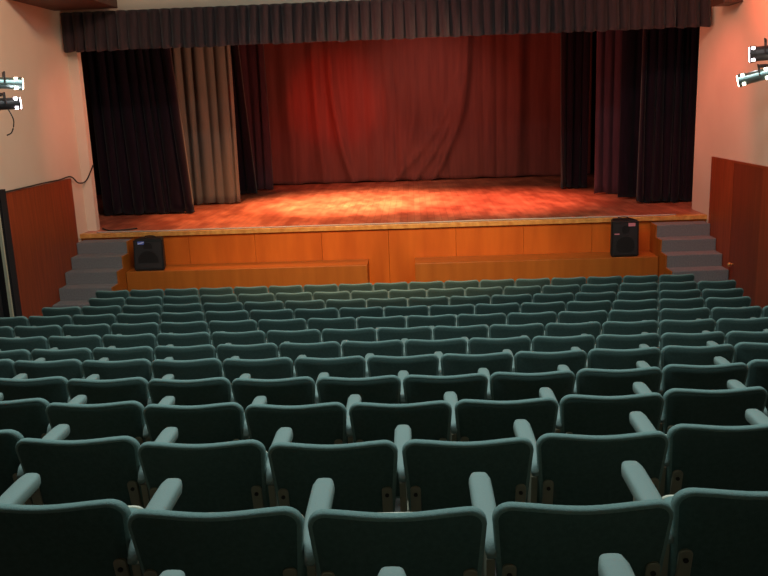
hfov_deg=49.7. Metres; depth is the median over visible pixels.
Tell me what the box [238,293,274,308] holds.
seat
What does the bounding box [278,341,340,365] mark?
seat
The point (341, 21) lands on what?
valance
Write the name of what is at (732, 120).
wall
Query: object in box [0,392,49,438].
seat
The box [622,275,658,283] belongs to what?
seat
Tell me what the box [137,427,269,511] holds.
seat
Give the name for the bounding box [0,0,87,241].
wall
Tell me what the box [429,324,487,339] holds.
seat
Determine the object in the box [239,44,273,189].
stage curtain
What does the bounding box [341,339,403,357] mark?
seat
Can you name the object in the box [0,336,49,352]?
seat
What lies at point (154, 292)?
seat
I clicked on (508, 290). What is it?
seat
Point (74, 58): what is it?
wall
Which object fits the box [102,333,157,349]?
seat
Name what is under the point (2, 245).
trim
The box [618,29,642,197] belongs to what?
stage curtain
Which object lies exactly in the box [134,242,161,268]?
grille
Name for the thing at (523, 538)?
seat
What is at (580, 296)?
seat
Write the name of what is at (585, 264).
bench
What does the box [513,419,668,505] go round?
seat
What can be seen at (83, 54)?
wall
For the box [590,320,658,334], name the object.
seat
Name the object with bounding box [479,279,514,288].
seat
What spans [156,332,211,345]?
seat
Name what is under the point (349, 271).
bench
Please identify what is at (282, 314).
seat
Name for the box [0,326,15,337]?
seat
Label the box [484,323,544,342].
seat
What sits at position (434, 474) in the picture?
seat
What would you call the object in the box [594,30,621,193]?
stage curtain
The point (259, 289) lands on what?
seat
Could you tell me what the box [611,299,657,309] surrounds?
seat
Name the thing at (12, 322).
seat
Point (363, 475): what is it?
seat
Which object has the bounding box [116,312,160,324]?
seat
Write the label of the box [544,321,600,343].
seat
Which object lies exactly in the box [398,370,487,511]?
seat
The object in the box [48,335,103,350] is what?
seat
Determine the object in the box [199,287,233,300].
seat
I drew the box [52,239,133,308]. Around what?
staircase
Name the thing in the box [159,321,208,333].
seat
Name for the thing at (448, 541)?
seat
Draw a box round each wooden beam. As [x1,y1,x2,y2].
[13,0,117,10]
[711,0,742,6]
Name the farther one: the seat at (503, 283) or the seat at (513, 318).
the seat at (503, 283)
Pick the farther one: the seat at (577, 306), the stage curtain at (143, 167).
the stage curtain at (143, 167)
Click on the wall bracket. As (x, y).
(761, 65)
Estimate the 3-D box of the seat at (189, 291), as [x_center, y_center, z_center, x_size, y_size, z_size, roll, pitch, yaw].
[-2.928,0.396,12.274,0.539,0.900,0.494,-2,13,2]
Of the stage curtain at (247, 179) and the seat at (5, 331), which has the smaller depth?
the seat at (5, 331)
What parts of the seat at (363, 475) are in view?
armrest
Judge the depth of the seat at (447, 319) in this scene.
8.34 m
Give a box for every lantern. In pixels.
[0,71,23,89]
[0,92,21,109]
[736,64,767,86]
[749,38,767,62]
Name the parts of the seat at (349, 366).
armrest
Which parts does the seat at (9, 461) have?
panel, backrest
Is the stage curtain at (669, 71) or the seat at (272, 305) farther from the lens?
the stage curtain at (669, 71)
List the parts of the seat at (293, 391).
armrest, backrest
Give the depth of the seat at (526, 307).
9.17 m
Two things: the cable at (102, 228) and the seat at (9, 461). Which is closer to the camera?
the seat at (9, 461)
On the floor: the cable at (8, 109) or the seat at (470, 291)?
the seat at (470, 291)
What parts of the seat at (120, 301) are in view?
panel, backrest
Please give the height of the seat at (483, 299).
0.900 m
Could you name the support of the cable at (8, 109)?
hanging from the lantern at (15, 102)
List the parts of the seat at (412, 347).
armrest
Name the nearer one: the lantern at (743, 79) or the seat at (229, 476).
the seat at (229, 476)
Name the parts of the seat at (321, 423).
armrest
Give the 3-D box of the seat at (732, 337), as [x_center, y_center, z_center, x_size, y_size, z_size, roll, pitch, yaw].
[2.955,0.722,6.792,0.579,0.900,0.494,-2,13,2]
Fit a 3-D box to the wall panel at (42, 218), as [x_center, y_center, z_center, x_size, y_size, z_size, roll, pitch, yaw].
[-5.508,1.257,5.549,0.035,2.360,17.720,-2,13,2]
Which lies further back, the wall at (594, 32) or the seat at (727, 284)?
the wall at (594, 32)
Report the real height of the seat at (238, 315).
0.900 m
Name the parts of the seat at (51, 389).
armrest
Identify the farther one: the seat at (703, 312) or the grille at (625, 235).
the grille at (625, 235)
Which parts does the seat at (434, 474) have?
armrest, panel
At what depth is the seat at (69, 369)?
5.91 m
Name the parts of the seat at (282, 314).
backrest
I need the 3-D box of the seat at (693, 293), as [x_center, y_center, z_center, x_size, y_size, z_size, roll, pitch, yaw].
[3.568,0.410,10.282,0.539,0.900,0.494,-2,13,2]
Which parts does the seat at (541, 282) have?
backrest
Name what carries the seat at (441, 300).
on the floor
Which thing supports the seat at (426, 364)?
on the floor
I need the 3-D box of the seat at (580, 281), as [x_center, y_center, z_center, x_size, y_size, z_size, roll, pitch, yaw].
[2.621,0.239,12.058,0.539,0.900,0.494,-2,13,2]
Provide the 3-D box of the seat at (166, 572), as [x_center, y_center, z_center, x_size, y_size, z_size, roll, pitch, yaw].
[-0.260,1.028,1.772,0.539,0.900,0.494,-2,13,2]
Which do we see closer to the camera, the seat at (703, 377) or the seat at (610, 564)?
the seat at (610, 564)
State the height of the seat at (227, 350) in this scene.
0.900 m
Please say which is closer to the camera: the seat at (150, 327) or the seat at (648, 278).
the seat at (150, 327)
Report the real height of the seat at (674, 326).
0.900 m
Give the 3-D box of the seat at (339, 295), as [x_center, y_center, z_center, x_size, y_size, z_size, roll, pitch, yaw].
[-0.696,0.435,11.318,0.539,0.900,0.494,-2,13,2]
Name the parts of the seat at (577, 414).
armrest, panel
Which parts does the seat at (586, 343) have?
backrest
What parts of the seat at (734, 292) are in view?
backrest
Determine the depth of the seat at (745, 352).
5.72 m
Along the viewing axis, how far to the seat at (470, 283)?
11.80 m
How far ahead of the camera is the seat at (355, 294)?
10.99 m
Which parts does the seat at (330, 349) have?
backrest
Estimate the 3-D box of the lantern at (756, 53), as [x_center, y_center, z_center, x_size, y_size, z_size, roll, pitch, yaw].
[4.931,-3.073,10.739,0.382,0.304,0.261,4,14,27]
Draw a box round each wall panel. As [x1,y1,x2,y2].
[6,178,78,317]
[708,157,767,308]
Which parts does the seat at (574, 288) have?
backrest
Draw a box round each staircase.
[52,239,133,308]
[649,221,728,282]
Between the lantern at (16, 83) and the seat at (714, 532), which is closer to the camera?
the seat at (714, 532)
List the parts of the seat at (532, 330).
backrest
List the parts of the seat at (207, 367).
armrest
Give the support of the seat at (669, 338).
on the floor
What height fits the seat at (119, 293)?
0.900 m
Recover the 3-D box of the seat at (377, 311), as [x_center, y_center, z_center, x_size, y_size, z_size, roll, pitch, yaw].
[-0.254,0.603,9.557,0.539,0.900,0.494,-2,13,2]
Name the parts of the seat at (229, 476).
armrest, seat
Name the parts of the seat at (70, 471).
armrest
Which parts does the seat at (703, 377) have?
armrest, panel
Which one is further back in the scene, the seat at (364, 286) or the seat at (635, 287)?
the seat at (364, 286)
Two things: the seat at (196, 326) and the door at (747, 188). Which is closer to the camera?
the seat at (196, 326)
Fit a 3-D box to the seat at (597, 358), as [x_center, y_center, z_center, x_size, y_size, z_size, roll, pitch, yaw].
[1.655,0.802,5.995,0.539,0.900,0.494,-2,13,2]
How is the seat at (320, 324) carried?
on the floor
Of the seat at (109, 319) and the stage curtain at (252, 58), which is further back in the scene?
the stage curtain at (252, 58)
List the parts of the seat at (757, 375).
armrest, backrest, panel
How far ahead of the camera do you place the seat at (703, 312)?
8.25 m
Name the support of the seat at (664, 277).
on the floor
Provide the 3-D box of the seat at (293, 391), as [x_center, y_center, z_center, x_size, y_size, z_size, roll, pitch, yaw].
[-0.656,0.919,5.196,0.539,0.900,0.494,-2,13,2]
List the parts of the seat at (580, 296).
backrest, panel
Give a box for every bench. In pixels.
[126,259,369,294]
[415,251,657,282]
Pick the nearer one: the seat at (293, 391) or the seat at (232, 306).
the seat at (293, 391)
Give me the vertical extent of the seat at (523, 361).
0.900 m
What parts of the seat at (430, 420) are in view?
armrest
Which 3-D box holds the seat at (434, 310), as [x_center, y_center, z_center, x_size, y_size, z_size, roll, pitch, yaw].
[0.754,0.574,9.518,0.539,0.900,0.494,-2,13,2]
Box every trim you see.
[0,189,21,316]
[0,216,13,316]
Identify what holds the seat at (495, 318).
on the floor
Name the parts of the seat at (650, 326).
panel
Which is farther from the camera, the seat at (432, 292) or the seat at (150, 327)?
the seat at (432, 292)
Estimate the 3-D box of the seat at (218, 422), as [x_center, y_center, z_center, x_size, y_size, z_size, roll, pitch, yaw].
[-0.942,0.958,4.381,0.539,0.900,0.494,-2,13,2]
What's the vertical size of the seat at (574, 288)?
0.900 m
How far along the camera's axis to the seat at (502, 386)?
4.84 m
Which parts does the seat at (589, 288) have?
panel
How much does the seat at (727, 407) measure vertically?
0.900 m
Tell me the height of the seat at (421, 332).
0.900 m
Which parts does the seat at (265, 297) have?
backrest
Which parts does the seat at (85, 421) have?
armrest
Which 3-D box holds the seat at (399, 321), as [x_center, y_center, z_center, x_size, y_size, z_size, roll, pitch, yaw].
[-0.026,0.675,8.674,0.539,0.900,0.494,-2,13,2]
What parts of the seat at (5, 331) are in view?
panel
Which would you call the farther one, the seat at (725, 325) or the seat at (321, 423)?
the seat at (725, 325)
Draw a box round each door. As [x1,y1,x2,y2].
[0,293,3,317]
[727,163,762,305]
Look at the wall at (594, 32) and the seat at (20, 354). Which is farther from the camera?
the wall at (594, 32)
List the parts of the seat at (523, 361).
armrest, backrest, panel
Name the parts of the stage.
panel, panel, panel, panel, panel, panel, panel, panel, panel, panel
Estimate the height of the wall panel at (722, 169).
2.360 m
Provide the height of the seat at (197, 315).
0.900 m
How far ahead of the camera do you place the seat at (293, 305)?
10.15 m
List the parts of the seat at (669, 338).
panel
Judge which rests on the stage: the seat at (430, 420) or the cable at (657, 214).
the cable at (657, 214)
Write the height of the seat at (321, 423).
0.900 m
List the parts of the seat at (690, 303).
panel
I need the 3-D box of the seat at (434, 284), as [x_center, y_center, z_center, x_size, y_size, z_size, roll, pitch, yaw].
[0.603,0.296,12.137,0.539,0.900,0.494,-2,13,2]
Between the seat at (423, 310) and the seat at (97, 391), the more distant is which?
the seat at (423, 310)
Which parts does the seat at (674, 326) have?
panel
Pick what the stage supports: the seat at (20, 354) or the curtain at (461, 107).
the curtain at (461, 107)
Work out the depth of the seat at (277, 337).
7.52 m
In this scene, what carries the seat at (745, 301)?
on the floor
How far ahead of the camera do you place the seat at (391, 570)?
1.91 m
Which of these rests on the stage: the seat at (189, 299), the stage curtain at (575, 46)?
the stage curtain at (575, 46)
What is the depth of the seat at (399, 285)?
11.85 m
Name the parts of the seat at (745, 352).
armrest, backrest, panel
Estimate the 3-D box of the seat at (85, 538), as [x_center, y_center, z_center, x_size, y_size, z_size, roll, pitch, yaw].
[-0.991,1.010,2.713,0.539,0.900,0.494,-2,13,2]
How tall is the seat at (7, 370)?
0.900 m
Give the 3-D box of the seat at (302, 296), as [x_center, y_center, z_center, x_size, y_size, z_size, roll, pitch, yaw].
[-1.201,0.449,11.338,0.539,0.900,0.494,-2,13,2]
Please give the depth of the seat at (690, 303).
9.11 m
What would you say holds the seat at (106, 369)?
on the floor
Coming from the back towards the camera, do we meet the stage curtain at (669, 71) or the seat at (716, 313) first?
the stage curtain at (669, 71)
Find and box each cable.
[6,165,93,192]
[7,109,13,135]
[97,214,675,232]
[102,228,136,230]
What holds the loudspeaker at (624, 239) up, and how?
on the bench at (585, 264)
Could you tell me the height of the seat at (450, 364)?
0.900 m
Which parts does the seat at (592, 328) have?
backrest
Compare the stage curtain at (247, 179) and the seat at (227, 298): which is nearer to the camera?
the seat at (227, 298)
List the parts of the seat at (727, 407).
armrest, backrest, panel, armrest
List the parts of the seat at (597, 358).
armrest, panel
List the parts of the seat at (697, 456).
armrest, backrest, panel, armrest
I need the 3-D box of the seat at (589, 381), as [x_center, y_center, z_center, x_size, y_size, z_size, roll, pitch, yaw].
[1.378,0.856,5.140,0.539,0.900,0.494,-2,13,2]
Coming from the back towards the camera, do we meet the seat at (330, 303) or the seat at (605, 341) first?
the seat at (330, 303)
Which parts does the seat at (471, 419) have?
armrest, panel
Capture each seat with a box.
[0,316,29,328]
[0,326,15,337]
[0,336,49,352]
[0,349,32,361]
[0,359,15,378]
[0,373,68,402]
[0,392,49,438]
[0,429,25,504]
[0,473,143,575]
[13,358,83,380]
[14,325,63,338]
[15,424,143,507]
[28,315,73,327]
[31,347,93,361]
[42,306,82,316]
[46,395,145,444]
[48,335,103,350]
[62,323,111,337]
[66,374,149,407]
[72,314,116,326]
[81,357,152,382]
[82,305,122,319]
[88,297,126,311]
[92,346,154,362]
[95,290,130,299]
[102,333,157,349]
[111,322,160,336]
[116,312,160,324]
[122,304,162,314]
[126,296,163,309]
[127,478,306,575]
[130,289,164,298]
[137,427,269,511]
[143,396,244,443]
[147,374,231,405]
[151,357,222,379]
[154,344,216,359]
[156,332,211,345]
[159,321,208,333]
[159,570,184,575]
[160,311,204,321]
[162,303,203,312]
[163,295,200,304]
[164,288,199,295]
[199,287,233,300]
[200,294,237,305]
[203,302,243,314]
[205,310,248,328]
[208,319,257,339]
[211,330,265,352]
[216,343,277,362]
[222,356,293,382]
[230,373,314,412]
[233,286,267,298]
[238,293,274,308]
[243,396,346,451]
[244,301,283,317]
[249,309,293,327]
[257,318,306,333]
[266,329,320,350]
[266,427,397,517]
[268,285,302,294]
[275,292,312,306]
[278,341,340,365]
[284,299,324,311]
[293,355,365,383]
[294,308,337,321]
[303,284,337,294]
[303,478,486,575]
[307,317,355,332]
[313,291,349,301]
[314,372,400,443]
[321,327,375,344]
[325,298,365,310]
[338,283,372,292]
[338,306,383,318]
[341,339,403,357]
[346,394,451,497]
[350,290,387,299]
[356,315,405,328]
[365,353,438,403]
[366,297,406,307]
[373,282,407,290]
[375,326,431,340]
[378,566,405,575]
[383,305,428,316]
[388,289,425,297]
[394,425,533,511]
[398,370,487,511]
[401,338,466,355]
[404,314,455,327]
[406,296,448,305]
[408,281,443,289]
[426,287,464,296]
[428,304,473,315]
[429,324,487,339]
[434,351,512,375]
[443,280,478,288]
[444,391,558,441]
[448,295,489,304]
[454,313,505,326]
[461,336,530,355]
[464,286,502,296]
[469,472,673,575]
[473,303,519,315]
[478,368,575,405]
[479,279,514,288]
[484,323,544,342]
[490,294,531,304]
[502,349,586,379]
[503,285,541,298]
[505,311,556,326]
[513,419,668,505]
[514,278,550,290]
[519,301,565,314]
[522,334,594,354]
[532,292,573,303]
[539,387,663,434]
[541,284,579,299]
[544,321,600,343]
[550,277,585,286]
[556,310,607,329]
[557,365,662,395]
[565,300,611,312]
[571,347,660,369]
[574,291,615,307]
[580,283,618,298]
[581,333,659,348]
[586,276,621,285]
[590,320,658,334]
[598,553,634,575]
[607,309,658,321]
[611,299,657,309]
[616,290,658,300]
[618,282,657,291]
[621,461,767,575]
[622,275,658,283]
[629,409,767,496]
[633,380,767,433]
[636,361,748,396]
[639,344,734,369]
[641,331,724,349]
[642,318,715,336]
[657,281,696,296]
[657,297,704,311]
[658,274,694,283]
[658,289,700,301]
[658,307,709,326]
[696,280,735,291]
[696,317,767,334]
[700,288,743,303]
[702,329,767,345]
[704,296,750,310]
[706,341,767,364]
[709,306,761,326]
[714,356,767,411]
[760,306,767,317]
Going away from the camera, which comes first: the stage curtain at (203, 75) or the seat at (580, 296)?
the seat at (580, 296)
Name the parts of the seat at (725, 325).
backrest, panel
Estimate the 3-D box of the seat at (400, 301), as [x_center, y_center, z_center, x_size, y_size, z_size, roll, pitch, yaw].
[0.037,0.510,10.419,0.539,0.900,0.494,-2,13,2]
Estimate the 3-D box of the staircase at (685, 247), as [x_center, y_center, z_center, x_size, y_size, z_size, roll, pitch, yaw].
[4.921,-0.261,13.073,0.890,1.280,2.120,-2,13,2]
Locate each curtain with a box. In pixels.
[86,48,194,214]
[171,45,240,204]
[230,45,256,193]
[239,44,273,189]
[264,32,592,184]
[560,31,590,188]
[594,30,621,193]
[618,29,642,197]
[636,27,699,202]
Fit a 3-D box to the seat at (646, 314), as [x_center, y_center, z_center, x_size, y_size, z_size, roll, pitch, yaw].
[2.496,0.604,8.575,0.539,0.900,0.494,-2,13,2]
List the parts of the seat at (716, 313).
backrest, panel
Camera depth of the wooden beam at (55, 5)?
12.85 m
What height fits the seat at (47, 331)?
0.900 m
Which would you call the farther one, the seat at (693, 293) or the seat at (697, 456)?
the seat at (693, 293)
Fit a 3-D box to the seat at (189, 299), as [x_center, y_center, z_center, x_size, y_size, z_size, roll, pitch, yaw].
[-2.714,0.492,11.396,0.539,0.900,0.494,-2,13,2]
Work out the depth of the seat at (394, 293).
10.97 m
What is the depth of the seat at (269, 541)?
2.35 m
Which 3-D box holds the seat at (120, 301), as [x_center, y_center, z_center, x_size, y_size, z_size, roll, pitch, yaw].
[-3.723,0.520,11.436,0.539,0.900,0.494,-2,13,2]
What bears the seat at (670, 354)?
on the floor
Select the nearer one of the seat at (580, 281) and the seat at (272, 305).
the seat at (272, 305)
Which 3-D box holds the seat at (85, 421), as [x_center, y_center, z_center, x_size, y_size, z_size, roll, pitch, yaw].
[-1.452,0.961,4.452,0.539,0.900,0.494,-2,13,2]
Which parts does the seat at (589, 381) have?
armrest, panel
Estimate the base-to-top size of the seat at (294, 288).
0.900 m
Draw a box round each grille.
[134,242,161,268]
[613,223,637,254]
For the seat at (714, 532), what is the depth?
2.38 m
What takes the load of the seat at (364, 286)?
on the floor
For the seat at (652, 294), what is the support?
on the floor
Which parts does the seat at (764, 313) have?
panel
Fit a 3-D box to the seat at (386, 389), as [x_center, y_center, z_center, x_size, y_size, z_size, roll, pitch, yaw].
[-0.148,0.908,5.163,0.539,0.900,0.494,-2,13,2]
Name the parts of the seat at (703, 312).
panel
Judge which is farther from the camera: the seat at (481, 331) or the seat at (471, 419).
the seat at (481, 331)
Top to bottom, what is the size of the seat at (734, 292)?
0.900 m
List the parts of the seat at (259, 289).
backrest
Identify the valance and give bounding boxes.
[60,0,710,52]
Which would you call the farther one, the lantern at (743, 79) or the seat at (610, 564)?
the lantern at (743, 79)
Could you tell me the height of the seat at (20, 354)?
0.900 m
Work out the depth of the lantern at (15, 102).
10.46 m
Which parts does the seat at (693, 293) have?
panel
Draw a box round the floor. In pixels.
[307,498,496,575]
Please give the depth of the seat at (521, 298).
10.05 m
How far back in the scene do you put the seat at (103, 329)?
8.48 m
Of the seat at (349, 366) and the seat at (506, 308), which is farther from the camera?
the seat at (506, 308)
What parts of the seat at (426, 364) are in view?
armrest, backrest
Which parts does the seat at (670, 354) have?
armrest, panel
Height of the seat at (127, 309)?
0.900 m
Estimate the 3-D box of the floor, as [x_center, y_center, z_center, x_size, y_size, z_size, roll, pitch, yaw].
[-0.180,1.453,5.512,11.070,2.210,18.100,-2,13,2]
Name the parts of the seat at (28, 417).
backrest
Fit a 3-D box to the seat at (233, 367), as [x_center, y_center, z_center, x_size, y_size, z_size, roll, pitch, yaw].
[-0.882,0.878,6.077,0.539,0.900,0.494,-2,13,2]
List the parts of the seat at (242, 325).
panel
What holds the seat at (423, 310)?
on the floor
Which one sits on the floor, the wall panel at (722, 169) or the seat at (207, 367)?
the seat at (207, 367)
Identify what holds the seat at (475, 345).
on the floor
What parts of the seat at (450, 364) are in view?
armrest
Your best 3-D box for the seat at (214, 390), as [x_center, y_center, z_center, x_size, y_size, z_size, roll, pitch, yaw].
[-1.164,0.928,5.241,0.539,0.900,0.494,-2,13,2]
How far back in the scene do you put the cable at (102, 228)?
14.55 m
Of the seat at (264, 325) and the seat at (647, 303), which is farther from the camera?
the seat at (647, 303)
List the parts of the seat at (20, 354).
panel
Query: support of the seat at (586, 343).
on the floor
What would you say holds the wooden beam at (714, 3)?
attached to the wall at (732, 120)
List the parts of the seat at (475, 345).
armrest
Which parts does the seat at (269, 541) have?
armrest, panel, seat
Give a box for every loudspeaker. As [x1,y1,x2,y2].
[133,235,165,270]
[610,216,638,256]
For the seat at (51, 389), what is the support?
on the floor
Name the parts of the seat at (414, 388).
armrest, backrest, panel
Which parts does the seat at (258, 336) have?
panel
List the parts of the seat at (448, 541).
armrest, panel, backrest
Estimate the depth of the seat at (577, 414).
4.01 m
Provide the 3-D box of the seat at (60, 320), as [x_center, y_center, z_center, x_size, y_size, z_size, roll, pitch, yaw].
[-3.785,0.703,9.694,0.539,0.900,0.494,-2,13,2]
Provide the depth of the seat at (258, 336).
7.54 m
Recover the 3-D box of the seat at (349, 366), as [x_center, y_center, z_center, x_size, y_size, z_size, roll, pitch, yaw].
[-0.375,0.866,6.045,0.539,0.900,0.494,-2,13,2]
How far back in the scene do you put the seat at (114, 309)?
10.24 m
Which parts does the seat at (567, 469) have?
armrest, seat, panel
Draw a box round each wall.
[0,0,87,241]
[62,0,358,230]
[80,51,100,195]
[591,31,596,170]
[692,0,767,222]
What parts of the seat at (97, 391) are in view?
armrest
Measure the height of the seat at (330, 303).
0.900 m
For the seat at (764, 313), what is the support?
on the floor
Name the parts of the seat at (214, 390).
armrest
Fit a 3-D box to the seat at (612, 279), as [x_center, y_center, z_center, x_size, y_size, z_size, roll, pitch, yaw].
[3.125,0.225,12.039,0.539,0.900,0.494,-2,13,2]
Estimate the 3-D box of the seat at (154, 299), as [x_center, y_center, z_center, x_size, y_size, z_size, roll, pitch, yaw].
[-3.218,0.506,11.416,0.539,0.900,0.494,-2,13,2]
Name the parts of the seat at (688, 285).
panel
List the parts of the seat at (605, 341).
panel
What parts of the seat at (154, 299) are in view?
panel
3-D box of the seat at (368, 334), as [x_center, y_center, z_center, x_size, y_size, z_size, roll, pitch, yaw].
[-0.318,0.755,7.809,0.539,0.900,0.494,-2,13,2]
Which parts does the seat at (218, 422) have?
armrest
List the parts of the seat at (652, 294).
panel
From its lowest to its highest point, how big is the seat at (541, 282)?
0.900 m
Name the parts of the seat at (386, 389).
armrest, backrest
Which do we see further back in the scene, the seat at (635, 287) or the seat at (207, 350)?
the seat at (635, 287)
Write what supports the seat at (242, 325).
on the floor
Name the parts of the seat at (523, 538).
armrest, backrest, panel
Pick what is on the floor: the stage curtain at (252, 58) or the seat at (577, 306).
the seat at (577, 306)
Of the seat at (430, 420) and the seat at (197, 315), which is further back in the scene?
the seat at (197, 315)
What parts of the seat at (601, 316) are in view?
backrest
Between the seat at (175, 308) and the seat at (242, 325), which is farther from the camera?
the seat at (175, 308)
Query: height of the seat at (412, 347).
0.900 m
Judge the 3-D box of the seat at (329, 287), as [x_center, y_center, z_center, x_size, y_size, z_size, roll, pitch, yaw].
[-0.910,0.339,12.196,0.539,0.900,0.494,-2,13,2]
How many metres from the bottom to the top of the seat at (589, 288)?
0.900 m
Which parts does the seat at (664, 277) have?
panel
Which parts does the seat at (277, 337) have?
backrest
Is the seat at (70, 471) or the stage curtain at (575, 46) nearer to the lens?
the seat at (70, 471)
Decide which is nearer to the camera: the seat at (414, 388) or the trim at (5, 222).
the seat at (414, 388)
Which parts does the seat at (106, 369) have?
armrest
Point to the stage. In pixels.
(527, 196)
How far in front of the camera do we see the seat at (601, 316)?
8.29 m
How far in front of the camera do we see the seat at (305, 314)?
9.27 m
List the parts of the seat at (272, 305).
backrest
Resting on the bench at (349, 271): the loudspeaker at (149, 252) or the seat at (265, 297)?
the loudspeaker at (149, 252)
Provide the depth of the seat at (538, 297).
10.03 m
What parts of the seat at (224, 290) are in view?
backrest, panel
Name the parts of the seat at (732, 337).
backrest, panel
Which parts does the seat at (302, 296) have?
backrest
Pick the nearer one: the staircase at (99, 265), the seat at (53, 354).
the seat at (53, 354)
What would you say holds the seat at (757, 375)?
on the floor
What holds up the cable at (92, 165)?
attached to the wall at (42, 146)
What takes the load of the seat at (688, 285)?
on the floor
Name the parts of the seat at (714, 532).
armrest, seat, backrest, panel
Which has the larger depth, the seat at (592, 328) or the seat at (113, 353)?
the seat at (592, 328)
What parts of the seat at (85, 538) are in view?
armrest, panel, backrest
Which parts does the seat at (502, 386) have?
armrest, panel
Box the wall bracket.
[759,64,767,67]
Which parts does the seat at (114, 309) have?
backrest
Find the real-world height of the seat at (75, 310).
0.900 m
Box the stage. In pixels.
[80,171,706,283]

